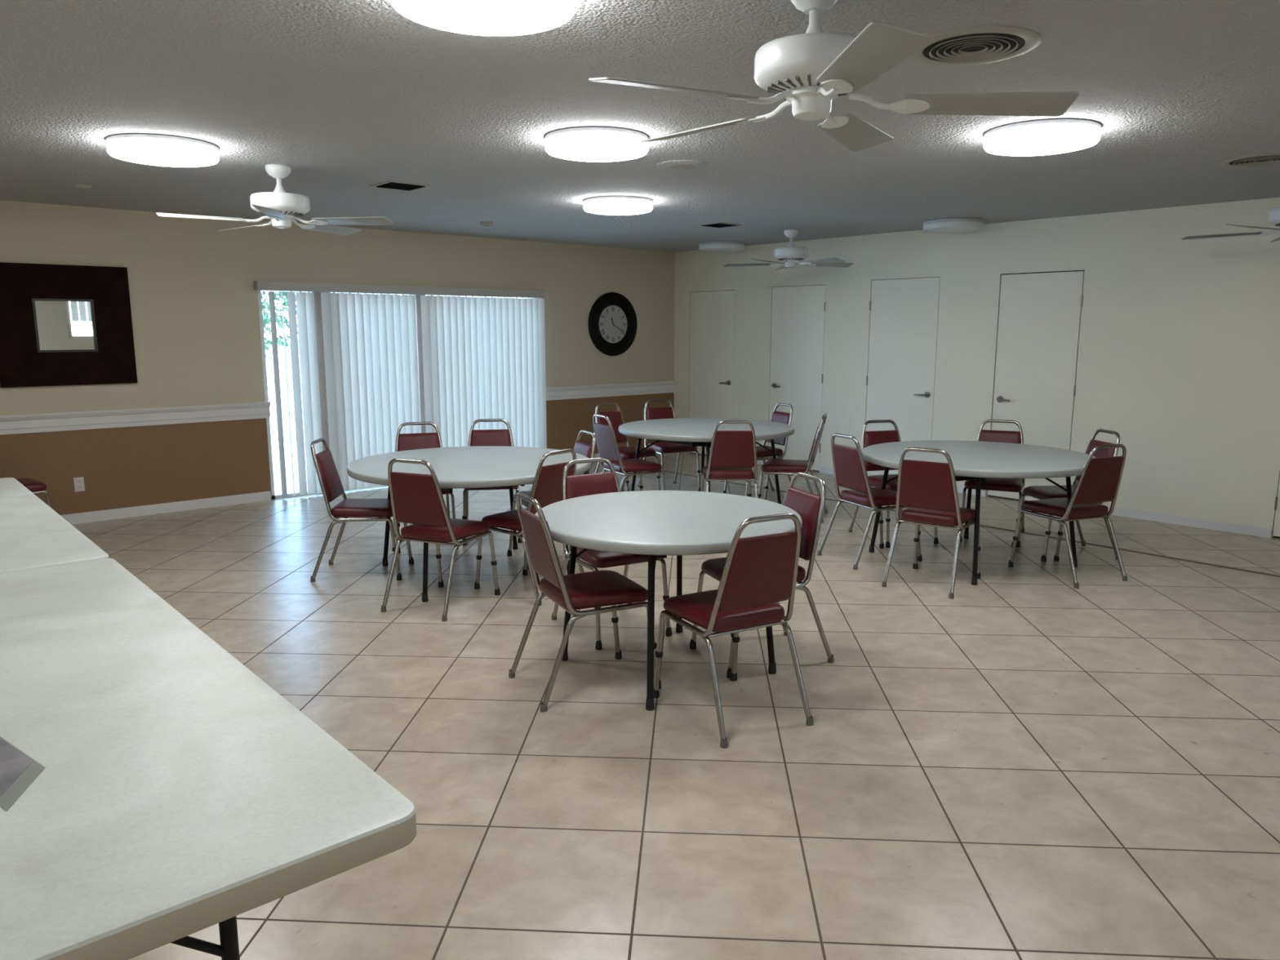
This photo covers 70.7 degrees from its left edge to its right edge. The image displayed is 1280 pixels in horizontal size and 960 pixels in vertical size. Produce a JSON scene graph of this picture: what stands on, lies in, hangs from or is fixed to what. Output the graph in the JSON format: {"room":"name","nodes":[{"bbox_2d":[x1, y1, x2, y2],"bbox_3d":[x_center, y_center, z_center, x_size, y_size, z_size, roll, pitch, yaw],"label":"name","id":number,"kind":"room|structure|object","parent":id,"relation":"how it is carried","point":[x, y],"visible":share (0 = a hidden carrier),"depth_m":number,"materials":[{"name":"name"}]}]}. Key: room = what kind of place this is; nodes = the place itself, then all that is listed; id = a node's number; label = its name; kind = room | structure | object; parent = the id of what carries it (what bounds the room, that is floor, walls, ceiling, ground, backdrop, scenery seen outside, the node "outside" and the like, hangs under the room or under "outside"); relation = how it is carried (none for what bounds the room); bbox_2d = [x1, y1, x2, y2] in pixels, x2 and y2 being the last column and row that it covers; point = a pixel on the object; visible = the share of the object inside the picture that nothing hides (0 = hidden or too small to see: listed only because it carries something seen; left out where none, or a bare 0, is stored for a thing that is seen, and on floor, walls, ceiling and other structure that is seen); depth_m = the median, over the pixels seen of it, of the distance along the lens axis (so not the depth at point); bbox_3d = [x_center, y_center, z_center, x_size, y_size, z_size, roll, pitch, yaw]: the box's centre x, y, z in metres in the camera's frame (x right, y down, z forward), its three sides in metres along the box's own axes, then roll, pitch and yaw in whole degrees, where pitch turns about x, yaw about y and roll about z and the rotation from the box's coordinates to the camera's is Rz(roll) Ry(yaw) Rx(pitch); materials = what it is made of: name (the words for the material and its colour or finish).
{"room":"event hall","nodes":[
{"label":"event hall","id":0,"kind":"room"},
{"bbox_2d":[0,200,675,515],"bbox_3d":[-3.657,-1.044,8.109,11.100,2.526,0.150,-8,13,-41],"label":"wall","id":1,"kind":"structure","parent":0,"point":[193,298],"depth_m":7.97,"materials":[{"name":"paint"}]},
{"bbox_2d":[0,262,137,387],"bbox_3d":[-4.549,-1.223,7.151,0.940,0.940,0.038,-8,13,-41],"label":"wall mirror","id":2,"kind":"object","parent":1,"relation":"attached to","point":[60,324],"visible":1,"depth_m":7.14,"materials":[{"name":"brown wood"}]},
{"bbox_2d":[73,476,84,492],"bbox_3d":[-4.573,0.036,7.362,0.072,0.116,0.009,-8,13,-41],"label":"wall outlet","id":3,"kind":"object","parent":1,"relation":"attached to","point":[78,482],"visible":1,"depth_m":7.36,"materials":[{"name":"plastic"}]},
{"bbox_2d":[0,401,270,435],"bbox_3d":[-5.515,-0.335,6.428,5.665,0.150,0.052,-8,13,-41],"label":"trim","id":4,"kind":"structure","parent":1,"relation":"attached to","point":[115,418],"depth_m":7.52,"materials":[{"name":"white paint"}]},
{"bbox_2d":[60,447,659,524],"bbox_3d":[-3.609,0.171,8.245,10.786,0.085,0.013,-8,13,-41],"label":"baseboard","id":5,"kind":"structure","parent":1,"relation":"attached to","point":[136,511],"depth_m":7.81,"materials":[{"name":"white paint"}]},
{"bbox_2d":[257,289,538,498],"bbox_3d":[-2.333,-0.963,9.329,3.090,1.965,0.100,-8,13,-41],"label":"sliding door frame","id":6,"kind":"structure","parent":1,"relation":"in","point":[317,303],"depth_m":8.62,"materials":[{"name":"white metal"}]},
{"bbox_2d":[253,280,546,497],"bbox_3d":[-2.250,-0.966,9.208,3.118,1.975,0.097,-8,13,-41],"label":"vertical blind","id":7,"kind":"object","parent":6,"relation":"attached to","point":[484,357],"visible":0.93,"depth_m":9.05,"materials":[{"name":"plastic"}]},
{"bbox_2d":[546,380,676,400],"bbox_3d":[-0.313,-1.090,10.959,2.054,0.150,0.052,-8,13,-41],"label":"trim","id":8,"kind":"structure","parent":1,"relation":"attached to","point":[561,393],"depth_m":10.90,"materials":[{"name":"white paint"}]},
{"bbox_2d":[587,292,637,355],"bbox_3d":[-0.319,-1.868,10.832,0.756,0.756,0.040,-8,13,-41],"label":"wall clock","id":9,"kind":"object","parent":1,"relation":"attached to","point":[612,324],"visible":1,"depth_m":10.82,"materials":[{"name":"black plastic"}]},
{"bbox_2d":[0,0,1279,252],"bbox_3d":[-0.033,-1.672,3.844,11.100,0.120,11.100,-8,13,-41],"label":"ceiling","id":10,"kind":"structure","parent":0,"point":[352,96],"depth_m":4.08,"materials":[{"name":"grey paint"}]},
{"bbox_2d":[74,184,91,190],"bbox_3d":[-3.760,-1.974,6.096,0.100,0.028,0.100,-8,13,-41],"label":"sprinkler cover","id":11,"kind":"object","parent":10,"relation":"attached to","point":[83,187],"visible":1,"depth_m":6.07,"materials":[{"name":"paint"}]},
{"bbox_2d":[105,133,219,167],"bbox_3d":[-2.493,-1.718,4.731,0.528,0.082,0.528,-8,13,-41],"label":"ceiling light","id":12,"kind":"object","parent":10,"relation":"attached to","point":[162,150],"visible":1,"depth_m":4.58,"materials":[{"name":"white plastic"}]},
{"bbox_2d":[155,164,393,235],"bbox_3d":[-2.190,-1.696,5.432,1.238,0.358,1.299,8,12,39],"label":"ceiling fan","id":13,"kind":"object","parent":10,"relation":"hanging from","point":[282,207],"visible":1,"depth_m":5.34,"materials":[{"name":"white metal"}]},
{"bbox_2d":[369,180,430,191],"bbox_3d":[-1.617,-1.979,6.086,0.294,0.014,0.294,-8,13,-41],"label":"ceiling vent","id":14,"kind":"object","parent":10,"relation":"in","point":[392,184],"visible":1,"depth_m":6.05,"materials":[{"name":"metal"}]},
{"bbox_2d":[388,0,577,35],"bbox_3d":[-0.433,-1.346,2.505,0.528,0.082,0.528,-8,13,-41],"label":"ceiling light","id":15,"kind":"object","parent":10,"relation":"attached to","point":[472,17],"visible":1,"depth_m":2.55,"materials":[{"name":"white plastic"}]},
{"bbox_2d":[480,221,493,226],"bbox_3d":[-1.390,-2.314,8.175,0.120,0.042,0.120,-8,13,-41],"label":"smoke detector","id":16,"kind":"object","parent":10,"relation":"attached to","point":[485,224],"visible":1,"depth_m":8.13,"materials":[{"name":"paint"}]},
{"bbox_2d":[544,126,648,161],"bbox_3d":[-0.218,-1.692,4.574,0.528,0.082,0.528,-8,13,-41],"label":"ceiling light","id":17,"kind":"object","parent":10,"relation":"attached to","point":[592,144],"visible":0.96,"depth_m":4.41,"materials":[{"name":"white plastic"}]},
{"bbox_2d":[582,195,653,215],"bbox_3d":[-0.166,-2.065,6.810,0.528,0.082,0.528,-8,13,-41],"label":"ceiling light","id":18,"kind":"object","parent":10,"relation":"attached to","point":[604,205],"visible":1,"depth_m":6.63,"materials":[{"name":"white plastic"}]},
{"bbox_2d":[656,160,707,170],"bbox_3d":[0.247,-1.849,5.316,0.300,0.017,0.300,-8,13,-41],"label":"ceiling speaker","id":19,"kind":"object","parent":10,"relation":"attached to","point":[675,165],"visible":1,"depth_m":5.26,"materials":[{"name":"grey plastic"}]},
{"bbox_2d":[696,222,741,227],"bbox_3d":[0.730,-2.360,8.367,0.294,0.014,0.294,-8,13,-41],"label":"ceiling vent","id":20,"kind":"object","parent":10,"relation":"in","point":[717,224],"visible":1,"depth_m":8.33,"materials":[{"name":"metal"}]},
{"bbox_2d":[698,241,745,252],"bbox_3d":[0.926,-2.630,10.195,0.528,0.082,0.528,-8,13,-41],"label":"ceiling light","id":21,"kind":"object","parent":10,"relation":"attached to","point":[709,246],"visible":1,"depth_m":10.00,"materials":[{"name":"white plastic"}]},
{"bbox_2d":[723,229,853,270],"bbox_3d":[1.531,-2.275,8.904,1.238,0.358,1.299,-3,10,-16],"label":"ceiling fan","id":22,"kind":"object","parent":10,"relation":"hanging from","point":[790,255],"visible":1,"depth_m":8.81,"materials":[{"name":"white metal"}]},
{"bbox_2d":[588,0,1079,151],"bbox_3d":[0.530,-1.223,2.607,1.330,0.358,1.238,5,11,29],"label":"ceiling fan","id":23,"kind":"object","parent":10,"relation":"hanging from","point":[810,70],"visible":1,"depth_m":2.50,"materials":[{"name":"white metal"}]},
{"bbox_2d":[923,217,985,232],"bbox_3d":[2.813,-2.280,8.102,0.528,0.082,0.528,-8,13,-41],"label":"ceiling light","id":24,"kind":"object","parent":10,"relation":"attached to","point":[949,224],"visible":1,"depth_m":7.92,"materials":[{"name":"white plastic"}]},
{"bbox_2d":[909,25,1041,66],"bbox_3d":[1.141,-1.480,3.094,0.430,0.012,0.430,-8,13,-41],"label":"ceiling vent","id":25,"kind":"object","parent":10,"relation":"in","point":[979,45],"visible":0.98,"depth_m":3.06,"materials":[{"name":"metal"}]},
{"bbox_2d":[983,119,1102,155],"bbox_3d":[1.957,-1.664,4.409,0.528,0.082,0.528,-8,13,-41],"label":"ceiling light","id":26,"kind":"object","parent":10,"relation":"attached to","point":[1049,136],"visible":1,"depth_m":4.26,"materials":[{"name":"white plastic"}]},
{"bbox_2d":[1181,206,1279,242],"bbox_3d":[4.277,-1.775,5.921,1.299,0.358,1.238,-9,13,-44],"label":"ceiling fan","id":27,"kind":"object","parent":10,"relation":"hanging from","point":[1274,213],"visible":1,"depth_m":6.03,"materials":[{"name":"white metal"}]},
{"bbox_2d":[1218,152,1279,167],"bbox_3d":[3.556,-1.823,5.151,0.430,0.012,0.430,-8,13,-41],"label":"ceiling vent","id":28,"kind":"object","parent":10,"relation":"in","point":[1270,158],"visible":1,"depth_m":5.15,"materials":[{"name":"metal"}]},
{"bbox_2d":[71,452,1279,959],"bbox_3d":[-0.033,0.928,4.278,11.100,0.100,11.100,-8,13,-41],"label":"floor","id":29,"kind":"structure","parent":0,"point":[1026,763],"depth_m":3.51,"materials":[{"name":"beige tile"}]},
{"bbox_2d":[15,478,51,507],"bbox_3d":[-4.661,0.046,6.582,0.443,0.877,0.568,8,12,40],"label":"chair","id":30,"kind":"object","parent":29,"relation":"on","point":[32,485],"visible":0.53,"depth_m":6.61,"materials":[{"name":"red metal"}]},
{"bbox_2d":[0,477,109,573],"bbox_3d":[-3.058,0.537,4.074,0.760,0.737,2.431,-8,13,-41],"label":"folding table","id":31,"kind":"object","parent":29,"relation":"on","point":[33,535],"visible":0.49,"depth_m":3.67,"materials":[{"name":"white plastic"}]},
{"bbox_2d":[0,558,416,959],"bbox_3d":[-1.457,0.836,2.285,0.760,0.737,2.396,-8,13,-41],"label":"folding table","id":32,"kind":"object","parent":29,"relation":"on","point":[178,794],"visible":1,"depth_m":1.68,"materials":[{"name":"white plastic"}]},
{"bbox_2d":[0,736,44,811],"bbox_3d":[-1.271,0.548,1.764,0.484,0.002,0.106,7,12,36],"label":"printed card","id":33,"kind":"object","parent":32,"relation":"on","point":[18,771],"visible":1,"depth_m":1.72,"materials":[{"name":"white paper"}]},
{"bbox_2d":[310,437,413,582],"bbox_3d":[-1.805,0.171,5.839,0.568,0.877,0.443,-1,9,-3],"label":"chair","id":34,"kind":"object","parent":29,"relation":"on","point":[374,509],"visible":0.88,"depth_m":5.68,"materials":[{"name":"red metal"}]},
{"bbox_2d":[393,422,458,553],"bbox_3d":[-1.605,0.035,6.658,0.443,0.877,0.568,-3,10,-17],"label":"chair","id":35,"kind":"object","parent":29,"relation":"on","point":[404,442],"visible":0.3,"depth_m":6.79,"materials":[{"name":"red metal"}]},
{"bbox_2d":[381,457,500,621],"bbox_3d":[-1.148,0.281,5.181,0.443,0.877,0.568,4,10,23],"label":"chair","id":36,"kind":"object","parent":29,"relation":"on","point":[417,500],"visible":1,"depth_m":5.00,"materials":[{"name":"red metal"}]},
{"bbox_2d":[346,445,591,602],"bbox_3d":[-1.079,0.241,5.846,1.524,0.737,1.524,-5,11,-29],"label":"round table","id":37,"kind":"object","parent":29,"relation":"on","point":[484,466],"visible":0.64,"depth_m":5.58,"materials":[{"name":"grey plastic"}]},
{"bbox_2d":[462,418,522,545],"bbox_3d":[-1.135,-0.005,6.893,0.443,0.877,0.568,-1,10,-8],"label":"chair","id":38,"kind":"object","parent":29,"relation":"on","point":[477,437],"visible":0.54,"depth_m":7.03,"materials":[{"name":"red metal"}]},
{"bbox_2d":[474,448,584,605],"bbox_3d":[-0.663,0.235,5.461,0.568,0.877,0.443,7,12,38],"label":"chair","id":39,"kind":"object","parent":29,"relation":"on","point":[547,486],"visible":0.52,"depth_m":5.29,"materials":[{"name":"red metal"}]},
{"bbox_2d":[506,429,595,569],"bbox_3d":[-0.586,0.111,6.204,0.568,0.877,0.443,-4,10,-25],"label":"chair","id":40,"kind":"object","parent":29,"relation":"on","point":[588,450],"visible":0.34,"depth_m":6.20,"materials":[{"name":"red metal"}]},
{"bbox_2d":[508,492,661,711],"bbox_3d":[-0.252,0.480,3.994,0.568,0.877,0.443,-5,11,-26],"label":"chair","id":41,"kind":"object","parent":29,"relation":"on","point":[572,593],"visible":0.91,"depth_m":3.88,"materials":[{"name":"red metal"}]},
{"bbox_2d":[551,457,671,649],"bbox_3d":[-0.159,0.354,4.750,0.443,0.877,0.568,-5,11,-29],"label":"chair","id":42,"kind":"object","parent":29,"relation":"on","point":[575,486],"visible":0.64,"depth_m":4.80,"materials":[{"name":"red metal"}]},
{"bbox_2d":[595,402,660,491],"bbox_3d":[-0.142,-0.271,8.489,0.443,0.877,0.568,-9,13,-43],"label":"chair","id":43,"kind":"object","parent":29,"relation":"on","point":[627,452],"visible":0.53,"depth_m":8.52,"materials":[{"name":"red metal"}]},
{"bbox_2d":[592,413,665,492],"bbox_3d":[-0.107,-0.127,7.627,0.568,0.877,0.443,-5,11,-29],"label":"chair","id":44,"kind":"object","parent":29,"relation":"on","point":[606,443],"visible":0.78,"depth_m":7.49,"materials":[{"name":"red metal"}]},
{"bbox_2d":[534,490,801,711],"bbox_3d":[0.124,0.516,4.204,1.220,0.737,1.220,-7,12,-35],"label":"round table","id":45,"kind":"object","parent":29,"relation":"on","point":[654,524],"visible":0.77,"depth_m":3.99,"materials":[{"name":"grey plastic"}]},
{"bbox_2d":[637,399,700,491],"bbox_3d":[0.290,-0.342,8.916,0.443,0.877,0.568,-4,10,-25],"label":"chair","id":46,"kind":"object","parent":29,"relation":"on","point":[653,413],"visible":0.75,"depth_m":8.94,"materials":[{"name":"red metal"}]},
{"bbox_2d":[618,417,794,504],"bbox_3d":[0.575,-0.105,7.923,1.524,0.737,1.524,-9,13,-43],"label":"round table","id":47,"kind":"object","parent":29,"relation":"on","point":[695,432],"visible":0.78,"depth_m":7.71,"materials":[{"name":"grey plastic"}]},
{"bbox_2d":[701,420,758,497],"bbox_3d":[0.723,-0.067,7.269,0.443,0.877,0.568,0,9,-1],"label":"chair","id":48,"kind":"object","parent":29,"relation":"on","point":[733,454],"visible":0.84,"depth_m":7.06,"materials":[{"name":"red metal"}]},
{"bbox_2d":[653,512,813,748],"bbox_3d":[0.373,0.529,3.700,0.443,0.877,0.568,-5,11,-28],"label":"chair","id":49,"kind":"object","parent":29,"relation":"on","point":[759,572],"visible":0.97,"depth_m":3.52,"materials":[{"name":"red fabric"}]},
{"bbox_2d":[723,402,794,496],"bbox_3d":[1.140,-0.276,8.522,0.568,0.877,0.443,-4,10,-23],"label":"chair","id":50,"kind":"object","parent":29,"relation":"on","point":[777,416],"visible":0.6,"depth_m":8.44,"materials":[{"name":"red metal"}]},
{"bbox_2d":[689,471,834,678],"bbox_3d":[0.587,0.422,4.341,0.568,0.877,0.443,-4,10,-21],"label":"chair","id":51,"kind":"object","parent":29,"relation":"on","point":[810,506],"visible":0.57,"depth_m":4.27,"materials":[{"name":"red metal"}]},
{"bbox_2d":[757,413,827,523],"bbox_3d":[1.292,-0.127,7.630,0.568,0.877,0.443,3,10,16],"label":"chair","id":52,"kind":"object","parent":29,"relation":"on","point":[775,466],"visible":0.77,"depth_m":7.49,"materials":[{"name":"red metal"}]},
{"bbox_2d":[817,432,922,569],"bbox_3d":[1.593,0.111,6.207,0.568,0.877,0.443,-4,10,-23],"label":"chair","id":53,"kind":"object","parent":29,"relation":"on","point":[850,472],"visible":0.84,"depth_m":6.08,"materials":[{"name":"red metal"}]},
{"bbox_2d":[848,419,938,547],"bbox_3d":[1.927,0.007,6.827,0.443,0.877,0.568,-3,10,-16],"label":"chair","id":54,"kind":"object","parent":29,"relation":"on","point":[868,437],"visible":0.45,"depth_m":6.93,"materials":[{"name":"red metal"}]},
{"bbox_2d":[881,447,981,599],"bbox_3d":[1.837,0.211,5.606,0.443,0.877,0.568,7,12,36],"label":"chair","id":55,"kind":"object","parent":29,"relation":"on","point":[929,489],"visible":0.93,"depth_m":5.43,"materials":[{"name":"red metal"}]},
{"bbox_2d":[861,440,1097,585],"bbox_3d":[2.283,0.185,6.189,1.524,0.737,1.524,-5,11,-27],"label":"round table","id":56,"kind":"object","parent":29,"relation":"on","point":[975,461],"visible":0.87,"depth_m":5.98,"materials":[{"name":"grey plastic"}]},
{"bbox_2d":[960,419,1025,547],"bbox_3d":[2.697,0.003,6.856,0.443,0.877,0.568,5,10,25],"label":"chair","id":57,"kind":"object","parent":29,"relation":"on","point":[1011,485],"visible":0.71,"depth_m":6.88,"materials":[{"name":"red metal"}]},
{"bbox_2d":[1011,428,1119,561],"bbox_3d":[3.015,0.088,6.346,0.568,0.877,0.443,-1,10,-5],"label":"chair","id":58,"kind":"object","parent":29,"relation":"on","point":[1041,492],"visible":0.52,"depth_m":6.29,"materials":[{"name":"silver metal"}]},
{"bbox_2d":[1008,444,1127,588],"bbox_3d":[2.775,0.177,5.812,0.443,0.877,0.568,-4,10,-22],"label":"chair","id":59,"kind":"object","parent":29,"relation":"on","point":[1100,481],"visible":1,"depth_m":5.64,"materials":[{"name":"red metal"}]},
{"bbox_2d":[663,471,1279,577],"bbox_3d":[3.076,0.425,6.978,0.033,0.004,10.700,-8,13,-41],"label":"trim","id":60,"kind":"structure","parent":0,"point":[1191,561],"depth_m":6.56,"materials":[{"name":"wood"}]},
{"bbox_2d":[674,197,1279,537],"bbox_3d":[4.071,-0.963,7.636,0.150,2.526,10.800,-8,13,-41],"label":"wall","id":61,"kind":"structure","parent":0,"point":[1179,353],"depth_m":7.59,"materials":[{"name":"paint"}]},
{"bbox_2d":[688,290,734,454],"bbox_3d":[0.888,-1.299,11.148,0.158,2.028,0.758,-8,13,-41],"label":"door","id":62,"kind":"structure","parent":61,"relation":"in","point":[712,315],"depth_m":11.09,"materials":[{"name":"paint"}]},
{"bbox_2d":[768,284,826,471],"bbox_3d":[1.765,-1.143,10.167,0.158,2.043,0.758,-8,13,-41],"label":"door","id":63,"kind":"structure","parent":61,"relation":"in","point":[797,313],"depth_m":10.11,"materials":[{"name":"paint"}]},
{"bbox_2d":[865,277,940,475],"bbox_3d":[2.648,-0.990,9.178,0.158,2.068,0.788,-8,13,-41],"label":"door","id":64,"kind":"structure","parent":61,"relation":"in","point":[904,313],"depth_m":9.11,"materials":[{"name":"paint"}]},
{"bbox_2d":[682,452,1271,537],"bbox_3d":[4.009,0.257,7.785,0.013,0.070,10.792,-8,13,-41],"label":"baseboard","id":65,"kind":"structure","parent":61,"relation":"attached to","point":[1162,517],"depth_m":7.34,"materials":[{"name":"white paint"}]},
{"bbox_2d":[987,270,1084,501],"bbox_3d":[3.560,-0.819,8.160,0.158,2.068,0.753,-8,13,-41],"label":"door","id":66,"kind":"structure","parent":61,"relation":"in","point":[1039,319],"depth_m":8.09,"materials":[{"name":"paint"}]},
{"bbox_2d":[1272,476,1279,537],"bbox_3d":[5.093,-0.533,6.449,0.158,2.068,0.783,-8,13,-41],"label":"door","id":67,"kind":"structure","parent":61,"relation":"in","point":[1276,533],"depth_m":6.85,"materials":[{"name":"paint"}]},
{"label":"outside","id":68,"kind":"structure","parent":0,"visible":0},
{"bbox_2d":[264,341,298,348],"bbox_3d":[-64.098,-12.246,83.901,180.000,0.120,45.000,-8,13,-41],"label":"lawn","id":69,"kind":"structure","parent":68,"point":[288,342],"depth_m":93.71,"materials":[{"name":"white"}]},
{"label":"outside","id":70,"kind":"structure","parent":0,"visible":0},
{"bbox_2d":[265,347,307,493],"bbox_3d":[-11.144,-2.358,24.756,160.000,0.130,115.000,-8,13,-41],"label":"patio slab","id":71,"kind":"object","parent":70,"point":[269,364],"depth_m":16.57,"materials":[{"name":"concrete"}]},
{"bbox_2d":[261,290,297,358],"bbox_3d":[-15.383,-7.479,30.809,7.138,8.002,10.177,-2,10,-11],"label":"tree","id":72,"kind":"object","parent":71,"relation":"on","point":[266,318],"visible":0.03,"depth_m":33.97,"materials":[{"name":"green plant"}]},
{"bbox_2d":[267,383,304,441],"bbox_3d":[-3.265,-0.722,11.389,8.060,1.050,0.050,-8,13,-41],"label":"railing","id":73,"kind":"object","parent":71,"relation":"on","point":[282,386],"visible":0.02,"depth_m":10.54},
{"bbox_2d":[277,291,444,311],"bbox_3d":[-11.059,-8.836,38.679,9.173,8.088,8.972,-8,13,-41],"label":"tree","id":74,"kind":"object","parent":71,"relation":"on","point":[279,297],"visible":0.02,"depth_m":37.73,"materials":[{"name":"green plant"}]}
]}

